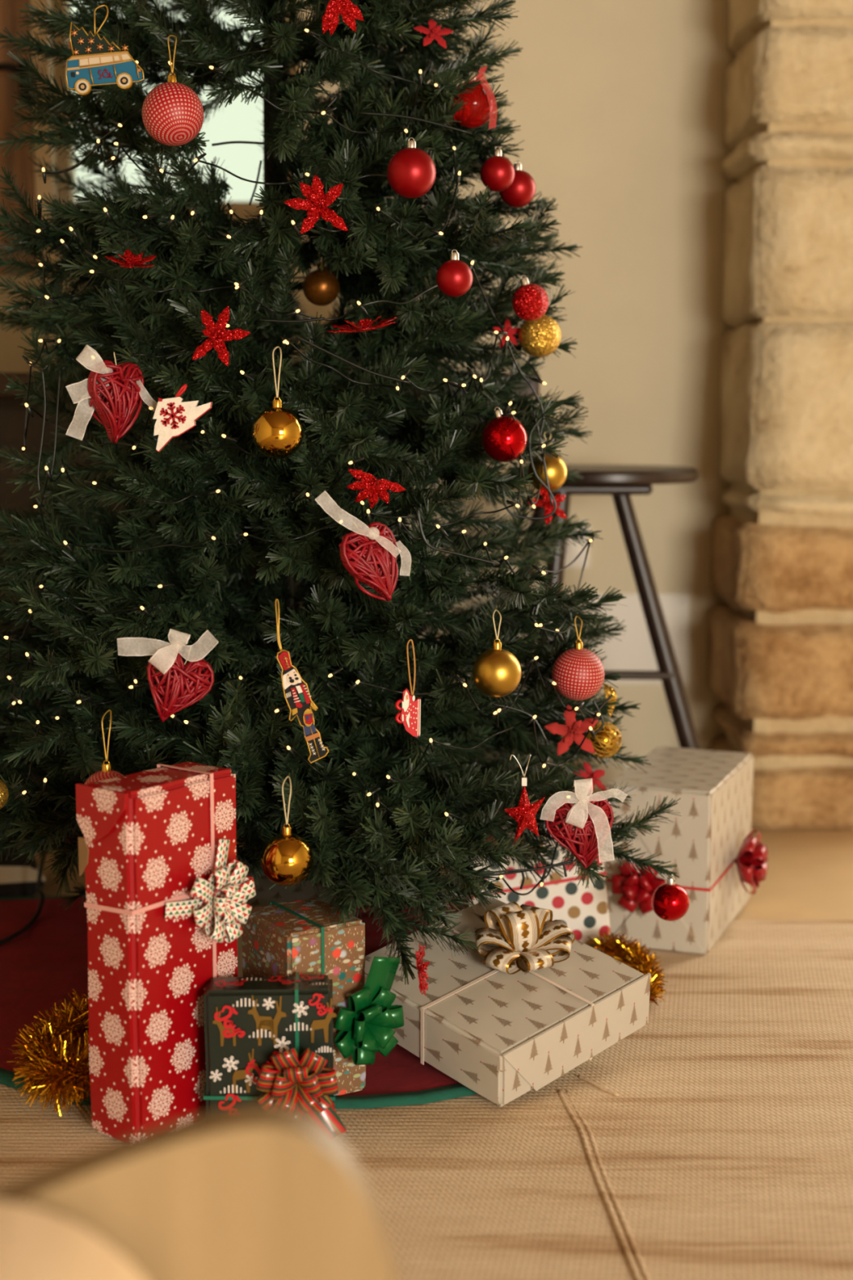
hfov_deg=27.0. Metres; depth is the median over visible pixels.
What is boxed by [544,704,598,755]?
poinsettia
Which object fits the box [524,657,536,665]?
socket
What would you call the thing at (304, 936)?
gift box
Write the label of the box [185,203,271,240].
string lights
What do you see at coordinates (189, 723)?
socket
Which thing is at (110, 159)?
socket
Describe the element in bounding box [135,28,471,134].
string lights
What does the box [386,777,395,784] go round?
socket
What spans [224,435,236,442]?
socket
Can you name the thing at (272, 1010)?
print
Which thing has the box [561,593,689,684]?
wall panel
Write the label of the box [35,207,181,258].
string lights
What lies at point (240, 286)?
socket
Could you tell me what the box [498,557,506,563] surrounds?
socket
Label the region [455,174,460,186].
socket
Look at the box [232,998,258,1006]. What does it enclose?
print
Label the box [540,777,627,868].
heart
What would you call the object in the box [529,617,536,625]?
socket
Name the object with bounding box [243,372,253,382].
socket
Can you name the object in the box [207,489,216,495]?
socket
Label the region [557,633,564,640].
socket
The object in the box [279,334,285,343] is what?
socket
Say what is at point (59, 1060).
tinsel garland
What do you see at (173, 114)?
bauble
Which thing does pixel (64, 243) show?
socket
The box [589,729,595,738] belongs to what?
socket
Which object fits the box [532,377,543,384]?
socket
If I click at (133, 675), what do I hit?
socket
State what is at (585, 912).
gift box
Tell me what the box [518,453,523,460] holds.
socket
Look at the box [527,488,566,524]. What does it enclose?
poinsettia
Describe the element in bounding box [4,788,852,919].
floor
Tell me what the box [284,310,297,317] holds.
socket
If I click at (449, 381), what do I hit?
socket
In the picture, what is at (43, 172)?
socket
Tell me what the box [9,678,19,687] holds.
socket
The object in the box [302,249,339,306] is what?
bauble
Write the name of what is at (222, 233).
socket
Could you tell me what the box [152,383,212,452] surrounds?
tree ornament
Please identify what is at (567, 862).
string lights
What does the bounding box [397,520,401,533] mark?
socket
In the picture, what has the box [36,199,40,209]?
socket
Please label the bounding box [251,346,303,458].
bauble
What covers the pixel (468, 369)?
socket
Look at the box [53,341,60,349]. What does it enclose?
socket
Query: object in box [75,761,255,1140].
gift box
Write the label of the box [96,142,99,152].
socket
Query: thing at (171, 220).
socket
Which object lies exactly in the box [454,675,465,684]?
socket
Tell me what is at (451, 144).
socket
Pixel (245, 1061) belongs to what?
print
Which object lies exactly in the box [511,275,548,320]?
bauble
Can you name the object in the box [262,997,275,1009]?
print
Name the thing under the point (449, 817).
socket
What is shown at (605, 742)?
bauble
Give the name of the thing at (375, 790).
socket
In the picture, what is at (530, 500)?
socket
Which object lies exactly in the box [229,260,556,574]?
string lights
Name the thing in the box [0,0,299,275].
window
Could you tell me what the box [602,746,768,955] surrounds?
gift box
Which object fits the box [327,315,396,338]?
poinsettia
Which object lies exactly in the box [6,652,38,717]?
string lights
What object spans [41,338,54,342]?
socket
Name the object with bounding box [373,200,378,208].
socket
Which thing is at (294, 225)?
socket
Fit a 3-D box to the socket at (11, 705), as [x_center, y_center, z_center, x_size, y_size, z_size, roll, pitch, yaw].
[-0.505,0.080,2.156,0.004,0.004,0.016,-7,-20,-42]
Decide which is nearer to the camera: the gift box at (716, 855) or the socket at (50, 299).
the socket at (50, 299)
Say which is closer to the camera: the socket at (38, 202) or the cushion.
the cushion
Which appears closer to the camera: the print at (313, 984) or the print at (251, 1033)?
the print at (251, 1033)
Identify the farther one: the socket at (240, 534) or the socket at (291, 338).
the socket at (291, 338)
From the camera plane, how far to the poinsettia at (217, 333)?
2.08 m
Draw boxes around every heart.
[65,344,157,443]
[116,628,218,721]
[315,490,411,601]
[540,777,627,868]
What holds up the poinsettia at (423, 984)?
attached to the tree
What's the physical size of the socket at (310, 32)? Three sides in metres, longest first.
0.016 x 0.004 x 0.004 m
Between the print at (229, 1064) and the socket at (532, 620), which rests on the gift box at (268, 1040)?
the print at (229, 1064)
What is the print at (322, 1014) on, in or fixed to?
on the gift box at (268, 1040)
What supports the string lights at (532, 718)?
attached to the tree
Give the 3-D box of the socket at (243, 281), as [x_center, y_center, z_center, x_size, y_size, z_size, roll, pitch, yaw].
[-0.220,-0.428,2.126,0.004,0.004,0.016,9,49,49]
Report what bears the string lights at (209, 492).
attached to the tree
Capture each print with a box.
[209,1069,222,1081]
[212,1007,235,1046]
[219,1084,245,1093]
[222,1056,239,1071]
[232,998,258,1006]
[232,1048,257,1093]
[244,1073,257,1085]
[247,995,273,1039]
[248,1029,275,1037]
[257,995,286,1045]
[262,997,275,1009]
[274,1035,290,1052]
[285,1022,311,1031]
[292,1001,308,1017]
[308,982,331,985]
[311,998,336,1043]
[315,1045,334,1052]
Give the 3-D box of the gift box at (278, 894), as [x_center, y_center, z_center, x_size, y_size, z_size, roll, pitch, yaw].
[-0.187,0.401,2.384,0.167,0.149,0.362,0,8,0]
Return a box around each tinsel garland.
[6,988,91,1115]
[587,928,668,1005]
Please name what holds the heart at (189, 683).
hanging from the tree
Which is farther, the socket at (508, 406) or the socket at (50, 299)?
the socket at (508, 406)
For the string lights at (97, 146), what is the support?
attached to the tree
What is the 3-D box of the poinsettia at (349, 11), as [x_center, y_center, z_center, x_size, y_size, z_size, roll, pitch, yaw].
[-0.112,-0.764,2.145,0.071,0.068,0.034,-3,8,-22]
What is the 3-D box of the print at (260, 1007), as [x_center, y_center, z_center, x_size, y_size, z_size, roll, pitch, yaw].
[-0.179,0.407,1.917,0.028,0.050,0.001,0,8,0]
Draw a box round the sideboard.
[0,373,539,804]
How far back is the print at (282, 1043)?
1.92 m
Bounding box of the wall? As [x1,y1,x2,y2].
[0,0,738,788]
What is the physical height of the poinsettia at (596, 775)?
0.039 m
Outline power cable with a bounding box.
[0,841,48,945]
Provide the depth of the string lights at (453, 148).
2.23 m
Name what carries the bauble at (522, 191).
hanging from the tree
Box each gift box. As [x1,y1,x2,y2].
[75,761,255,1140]
[203,972,346,1135]
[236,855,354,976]
[242,897,404,1095]
[364,897,650,1107]
[452,798,611,945]
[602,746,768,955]
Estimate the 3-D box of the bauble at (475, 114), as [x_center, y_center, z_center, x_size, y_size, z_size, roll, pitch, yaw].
[0.061,-0.710,2.344,0.062,0.080,0.065,0,8,0]
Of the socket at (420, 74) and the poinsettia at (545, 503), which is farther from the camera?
the poinsettia at (545, 503)
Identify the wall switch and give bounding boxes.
[564,524,589,567]
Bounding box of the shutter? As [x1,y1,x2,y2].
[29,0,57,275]
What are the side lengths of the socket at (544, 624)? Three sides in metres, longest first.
0.016 x 0.004 x 0.004 m
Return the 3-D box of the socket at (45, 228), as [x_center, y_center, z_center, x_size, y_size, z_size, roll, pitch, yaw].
[-0.480,-0.517,2.231,0.004,0.004,0.016,7,31,43]
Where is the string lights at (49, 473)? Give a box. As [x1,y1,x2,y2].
[21,338,354,554]
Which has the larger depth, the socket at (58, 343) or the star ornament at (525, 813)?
the socket at (58, 343)
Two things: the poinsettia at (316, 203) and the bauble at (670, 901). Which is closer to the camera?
the poinsettia at (316, 203)
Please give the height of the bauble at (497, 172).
0.058 m
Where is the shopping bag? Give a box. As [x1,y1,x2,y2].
[0,839,45,897]
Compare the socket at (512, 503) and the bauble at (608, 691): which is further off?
the bauble at (608, 691)
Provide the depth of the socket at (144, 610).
2.10 m
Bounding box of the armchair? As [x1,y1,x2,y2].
[0,1104,400,1279]
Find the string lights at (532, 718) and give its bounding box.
[255,656,613,817]
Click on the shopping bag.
(17, 879)
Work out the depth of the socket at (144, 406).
2.12 m
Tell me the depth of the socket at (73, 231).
2.20 m
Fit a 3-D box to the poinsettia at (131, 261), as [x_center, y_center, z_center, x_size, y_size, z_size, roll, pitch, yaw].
[-0.351,-0.451,2.107,0.061,0.030,0.062,0,8,0]
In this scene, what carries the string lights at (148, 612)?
attached to the tree
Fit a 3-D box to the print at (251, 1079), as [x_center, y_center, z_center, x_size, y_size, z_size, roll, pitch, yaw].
[-0.190,0.476,1.926,0.014,0.014,0.001,0,8,0]
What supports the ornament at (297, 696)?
attached to the tree
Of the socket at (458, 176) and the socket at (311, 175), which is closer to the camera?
the socket at (311, 175)
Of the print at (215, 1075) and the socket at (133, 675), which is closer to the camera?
the print at (215, 1075)
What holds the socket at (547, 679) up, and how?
attached to the string lights at (532, 718)
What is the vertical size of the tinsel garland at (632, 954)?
0.069 m
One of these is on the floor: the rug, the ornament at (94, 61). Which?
the rug
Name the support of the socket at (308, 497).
attached to the string lights at (209, 492)
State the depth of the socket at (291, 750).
2.07 m
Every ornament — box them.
[65,4,144,95]
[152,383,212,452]
[275,598,328,763]
[395,639,420,737]
[504,754,545,844]
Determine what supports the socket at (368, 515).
attached to the string lights at (286, 341)
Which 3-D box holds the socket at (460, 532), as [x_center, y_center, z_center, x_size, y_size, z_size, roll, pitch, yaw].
[0.038,-0.130,2.167,0.016,0.004,0.004,-15,-2,33]
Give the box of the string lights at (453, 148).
[346,141,461,239]
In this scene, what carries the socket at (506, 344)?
attached to the string lights at (286, 341)
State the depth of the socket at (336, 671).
2.09 m
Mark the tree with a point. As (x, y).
(75, 651)
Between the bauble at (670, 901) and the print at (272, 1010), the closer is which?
the print at (272, 1010)
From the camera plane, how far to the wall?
3.58 m
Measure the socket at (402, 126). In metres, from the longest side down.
0.016 x 0.004 x 0.004 m
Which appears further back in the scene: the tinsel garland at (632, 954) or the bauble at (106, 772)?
the tinsel garland at (632, 954)
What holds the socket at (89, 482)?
attached to the string lights at (209, 492)
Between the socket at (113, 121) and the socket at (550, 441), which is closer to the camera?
the socket at (113, 121)
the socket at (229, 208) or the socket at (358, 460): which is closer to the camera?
the socket at (358, 460)
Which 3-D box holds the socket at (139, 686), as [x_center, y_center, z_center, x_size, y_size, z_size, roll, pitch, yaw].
[-0.339,0.054,2.095,0.016,0.004,0.004,-6,10,-29]
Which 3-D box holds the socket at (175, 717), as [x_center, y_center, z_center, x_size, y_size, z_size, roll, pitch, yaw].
[-0.290,0.094,2.081,0.016,0.004,0.004,41,-12,-25]
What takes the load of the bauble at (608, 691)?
hanging from the tree
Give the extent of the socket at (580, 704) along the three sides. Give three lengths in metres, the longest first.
0.016 x 0.004 x 0.004 m
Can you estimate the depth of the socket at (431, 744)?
2.12 m
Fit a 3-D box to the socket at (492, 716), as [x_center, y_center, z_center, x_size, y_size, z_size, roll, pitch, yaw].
[0.082,0.092,2.162,0.016,0.004,0.004,-45,-17,28]
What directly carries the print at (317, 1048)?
on the gift box at (268, 1040)
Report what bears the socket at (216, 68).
attached to the string lights at (420, 82)
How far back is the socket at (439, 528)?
2.15 m
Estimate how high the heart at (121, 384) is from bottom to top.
0.114 m
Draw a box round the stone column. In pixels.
[707,0,852,830]
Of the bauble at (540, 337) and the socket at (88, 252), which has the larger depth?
the bauble at (540, 337)
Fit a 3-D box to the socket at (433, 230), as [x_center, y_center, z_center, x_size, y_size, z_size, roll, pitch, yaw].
[0.009,-0.506,2.201,0.016,0.004,0.004,25,17,22]
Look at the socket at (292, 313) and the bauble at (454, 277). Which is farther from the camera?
the bauble at (454, 277)
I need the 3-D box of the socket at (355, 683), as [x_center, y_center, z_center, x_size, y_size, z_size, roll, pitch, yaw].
[-0.087,0.056,2.095,0.016,0.004,0.004,-45,-16,27]
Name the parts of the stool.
leg, leg, seat, leg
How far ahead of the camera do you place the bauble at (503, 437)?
2.27 m
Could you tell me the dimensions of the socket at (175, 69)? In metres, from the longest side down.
0.016 x 0.004 x 0.004 m
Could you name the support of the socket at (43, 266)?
attached to the string lights at (108, 216)
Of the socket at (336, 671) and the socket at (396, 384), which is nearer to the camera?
the socket at (336, 671)
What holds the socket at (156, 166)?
attached to the string lights at (97, 146)
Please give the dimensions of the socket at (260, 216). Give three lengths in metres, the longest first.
0.016 x 0.004 x 0.004 m
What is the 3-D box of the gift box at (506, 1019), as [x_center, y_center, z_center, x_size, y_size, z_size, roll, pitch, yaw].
[0.085,0.419,2.164,0.266,0.181,0.282,-7,10,-42]
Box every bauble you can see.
[0,779,8,808]
[84,709,123,785]
[142,35,204,146]
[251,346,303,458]
[260,776,313,886]
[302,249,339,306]
[386,137,435,198]
[435,248,472,297]
[450,66,497,128]
[472,609,521,697]
[480,146,515,191]
[481,406,527,462]
[499,160,535,207]
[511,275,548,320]
[519,314,560,357]
[527,431,567,492]
[551,615,604,700]
[586,721,622,758]
[604,683,617,716]
[651,875,689,921]
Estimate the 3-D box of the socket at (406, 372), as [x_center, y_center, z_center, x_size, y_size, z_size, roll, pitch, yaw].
[-0.024,-0.324,2.156,0.004,0.004,0.016,4,42,30]
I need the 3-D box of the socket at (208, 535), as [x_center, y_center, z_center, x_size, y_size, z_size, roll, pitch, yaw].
[-0.257,-0.124,2.100,0.004,0.004,0.016,-6,27,-40]
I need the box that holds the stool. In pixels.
[469,464,701,802]
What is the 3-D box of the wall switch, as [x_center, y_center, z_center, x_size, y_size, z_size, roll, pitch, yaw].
[0.299,-0.192,3.648,0.070,0.086,0.018,0,8,0]
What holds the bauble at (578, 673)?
hanging from the tree
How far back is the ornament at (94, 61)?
2.05 m
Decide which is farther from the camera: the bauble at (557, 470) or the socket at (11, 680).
the bauble at (557, 470)
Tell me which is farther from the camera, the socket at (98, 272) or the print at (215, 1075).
the socket at (98, 272)
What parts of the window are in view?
handle, pane, frame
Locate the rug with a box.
[0,920,852,1279]
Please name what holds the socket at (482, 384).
attached to the string lights at (286, 341)
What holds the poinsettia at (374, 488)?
attached to the tree
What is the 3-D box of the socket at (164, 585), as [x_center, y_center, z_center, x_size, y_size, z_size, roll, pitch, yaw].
[-0.306,-0.065,2.100,0.016,0.004,0.004,-8,11,-32]
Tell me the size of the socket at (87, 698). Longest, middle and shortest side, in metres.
0.016 x 0.004 x 0.004 m
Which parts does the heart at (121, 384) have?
frame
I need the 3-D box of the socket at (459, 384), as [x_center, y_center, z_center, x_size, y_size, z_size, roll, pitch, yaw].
[0.039,-0.314,2.194,0.016,0.004,0.004,6,9,43]
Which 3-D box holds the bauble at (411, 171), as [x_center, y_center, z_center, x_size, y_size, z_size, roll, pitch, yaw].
[-0.018,-0.575,2.167,0.060,0.072,0.060,0,8,0]
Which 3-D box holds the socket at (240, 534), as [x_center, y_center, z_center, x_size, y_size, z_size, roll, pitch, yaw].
[-0.219,-0.124,2.099,0.004,0.004,0.016,-7,4,-43]
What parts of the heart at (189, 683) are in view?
frame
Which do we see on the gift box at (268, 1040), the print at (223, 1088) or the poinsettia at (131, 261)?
the print at (223, 1088)
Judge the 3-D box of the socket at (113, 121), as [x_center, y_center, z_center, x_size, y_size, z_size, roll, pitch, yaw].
[-0.383,-0.635,2.181,0.016,0.004,0.004,34,23,24]
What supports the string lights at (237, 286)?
attached to the tree
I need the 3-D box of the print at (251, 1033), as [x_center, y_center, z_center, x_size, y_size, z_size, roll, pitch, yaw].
[-0.178,0.425,1.919,0.028,0.010,0.001,0,8,0]
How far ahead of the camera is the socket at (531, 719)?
2.19 m
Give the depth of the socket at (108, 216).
2.18 m
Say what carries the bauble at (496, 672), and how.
hanging from the tree
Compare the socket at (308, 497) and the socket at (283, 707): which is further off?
the socket at (308, 497)
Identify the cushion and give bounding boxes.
[0,1200,146,1279]
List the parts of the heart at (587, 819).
frame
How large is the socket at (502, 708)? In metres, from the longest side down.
0.016 x 0.004 x 0.004 m
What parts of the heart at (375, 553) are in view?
frame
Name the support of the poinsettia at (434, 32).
attached to the tree
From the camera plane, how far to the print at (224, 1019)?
1.92 m
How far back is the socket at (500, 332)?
2.24 m
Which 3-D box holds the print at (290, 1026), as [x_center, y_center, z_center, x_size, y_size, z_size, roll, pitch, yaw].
[-0.138,0.417,1.921,0.028,0.010,0.001,0,8,0]
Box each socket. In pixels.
[6,703,14,710]
[7,636,20,642]
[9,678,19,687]
[9,692,20,702]
[13,791,23,799]
[22,355,31,362]
[25,406,33,417]
[26,654,33,666]
[35,504,44,508]
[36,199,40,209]
[38,225,49,231]
[41,171,45,183]
[41,264,49,271]
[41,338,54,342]
[43,782,46,792]
[45,469,51,481]
[47,297,58,305]
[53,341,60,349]
[60,457,64,469]
[62,241,71,253]
[64,543,74,554]
[71,229,79,240]
[79,695,93,702]
[84,249,95,257]
[84,480,93,484]
[93,270,106,274]
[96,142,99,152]
[104,210,111,222]
[105,156,112,163]
[109,118,119,125]
[117,142,130,146]
[130,671,136,680]
[132,684,146,688]
[133,440,140,448]
[141,404,149,409]
[142,607,152,617]
[146,214,159,218]
[153,164,161,170]
[161,583,174,587]
[166,217,173,229]
[169,64,181,75]
[172,715,184,725]
[186,721,199,729]
[191,203,197,213]
[195,152,206,160]
[204,532,213,538]
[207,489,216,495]
[213,66,225,72]
[217,230,228,237]
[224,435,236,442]
[226,203,232,210]
[235,533,244,536]
[238,277,247,286]
[238,284,248,293]
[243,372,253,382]
[258,213,262,226]
[278,704,288,711]
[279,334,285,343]
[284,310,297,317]
[285,334,297,342]
[287,748,294,757]
[292,222,300,235]
[306,495,311,502]
[307,29,319,36]
[308,173,320,180]
[324,106,336,114]
[331,667,342,675]
[347,681,357,692]
[351,457,364,463]
[358,303,368,315]
[366,512,370,524]
[368,787,381,795]
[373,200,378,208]
[375,793,379,804]
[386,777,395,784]
[394,380,398,386]
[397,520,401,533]
[400,122,407,130]
[402,368,410,377]
[418,73,422,86]
[428,227,439,234]
[429,742,433,752]
[437,526,448,537]
[446,378,457,385]
[446,813,454,824]
[449,141,455,148]
[451,530,463,536]
[452,383,462,386]
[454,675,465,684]
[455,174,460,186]
[466,367,475,376]
[480,381,484,391]
[488,713,497,719]
[496,705,507,713]
[497,330,506,334]
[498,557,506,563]
[501,411,512,416]
[502,403,510,413]
[503,339,508,351]
[506,499,516,506]
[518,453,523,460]
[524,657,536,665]
[524,716,535,726]
[527,496,534,506]
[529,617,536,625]
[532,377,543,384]
[532,564,542,573]
[541,621,552,626]
[542,675,553,683]
[543,755,549,764]
[544,438,554,446]
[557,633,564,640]
[576,702,584,709]
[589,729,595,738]
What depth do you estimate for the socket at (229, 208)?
2.14 m
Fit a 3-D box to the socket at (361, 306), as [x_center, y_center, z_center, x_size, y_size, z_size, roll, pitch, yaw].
[-0.076,-0.399,2.145,0.004,0.016,0.004,10,54,52]
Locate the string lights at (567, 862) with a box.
[478,841,573,895]
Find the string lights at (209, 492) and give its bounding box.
[84,480,256,506]
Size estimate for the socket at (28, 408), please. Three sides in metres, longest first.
0.016 x 0.004 x 0.004 m
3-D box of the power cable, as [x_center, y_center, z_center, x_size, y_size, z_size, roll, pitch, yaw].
[-0.609,0.367,2.708,0.033,0.126,0.305,1,8,5]
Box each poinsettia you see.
[104,248,156,273]
[191,306,250,365]
[284,174,346,234]
[322,0,364,35]
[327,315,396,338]
[346,468,405,508]
[411,943,430,995]
[413,18,453,48]
[493,318,519,347]
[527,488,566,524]
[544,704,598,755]
[573,761,607,794]
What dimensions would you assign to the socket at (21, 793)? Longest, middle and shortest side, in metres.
0.016 x 0.004 x 0.004 m
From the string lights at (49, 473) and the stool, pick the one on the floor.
the stool
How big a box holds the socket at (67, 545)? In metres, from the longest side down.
0.016 x 0.004 x 0.004 m
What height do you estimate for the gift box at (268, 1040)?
0.169 m
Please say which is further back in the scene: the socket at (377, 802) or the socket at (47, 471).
the socket at (47, 471)
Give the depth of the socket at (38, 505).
2.17 m
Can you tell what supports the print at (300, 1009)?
on the gift box at (268, 1040)
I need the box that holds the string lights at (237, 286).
[44,270,437,322]
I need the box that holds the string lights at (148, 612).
[33,583,174,617]
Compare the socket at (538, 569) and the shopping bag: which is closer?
the socket at (538, 569)
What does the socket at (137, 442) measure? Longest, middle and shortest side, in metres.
0.016 x 0.004 x 0.004 m
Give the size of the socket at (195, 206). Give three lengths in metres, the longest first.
0.016 x 0.004 x 0.004 m
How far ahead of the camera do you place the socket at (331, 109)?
2.16 m
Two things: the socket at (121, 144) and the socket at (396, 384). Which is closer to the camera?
the socket at (396, 384)
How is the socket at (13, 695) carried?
attached to the string lights at (29, 657)
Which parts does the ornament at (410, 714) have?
arm, arm, mitten trim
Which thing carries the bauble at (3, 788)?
hanging from the tree
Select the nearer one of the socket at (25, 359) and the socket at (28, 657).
the socket at (28, 657)
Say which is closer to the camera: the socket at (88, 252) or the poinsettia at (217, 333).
the poinsettia at (217, 333)
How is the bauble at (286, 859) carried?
hanging from the tree
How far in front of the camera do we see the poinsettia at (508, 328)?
2.42 m
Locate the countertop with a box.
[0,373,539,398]
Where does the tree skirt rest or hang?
on the rug
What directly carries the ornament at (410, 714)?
hanging from the tree
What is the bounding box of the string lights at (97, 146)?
[41,106,325,205]
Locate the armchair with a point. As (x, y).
(257, 1192)
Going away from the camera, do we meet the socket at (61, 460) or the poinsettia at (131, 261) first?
the poinsettia at (131, 261)
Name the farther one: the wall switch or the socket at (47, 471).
the wall switch
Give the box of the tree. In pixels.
[0,0,681,984]
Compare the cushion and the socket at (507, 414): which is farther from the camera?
the socket at (507, 414)
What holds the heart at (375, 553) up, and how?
hanging from the tree
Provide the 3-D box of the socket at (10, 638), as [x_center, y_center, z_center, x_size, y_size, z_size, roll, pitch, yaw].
[-0.504,0.000,2.171,0.016,0.004,0.004,18,-3,-30]
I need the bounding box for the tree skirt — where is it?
[0,893,595,1108]
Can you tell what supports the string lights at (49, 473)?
attached to the tree
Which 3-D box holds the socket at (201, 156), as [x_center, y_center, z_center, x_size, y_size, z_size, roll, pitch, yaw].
[-0.272,-0.584,2.147,0.004,0.004,0.016,8,41,46]
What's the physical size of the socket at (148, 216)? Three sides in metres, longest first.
0.016 x 0.004 x 0.004 m
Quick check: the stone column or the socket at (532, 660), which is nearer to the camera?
the socket at (532, 660)

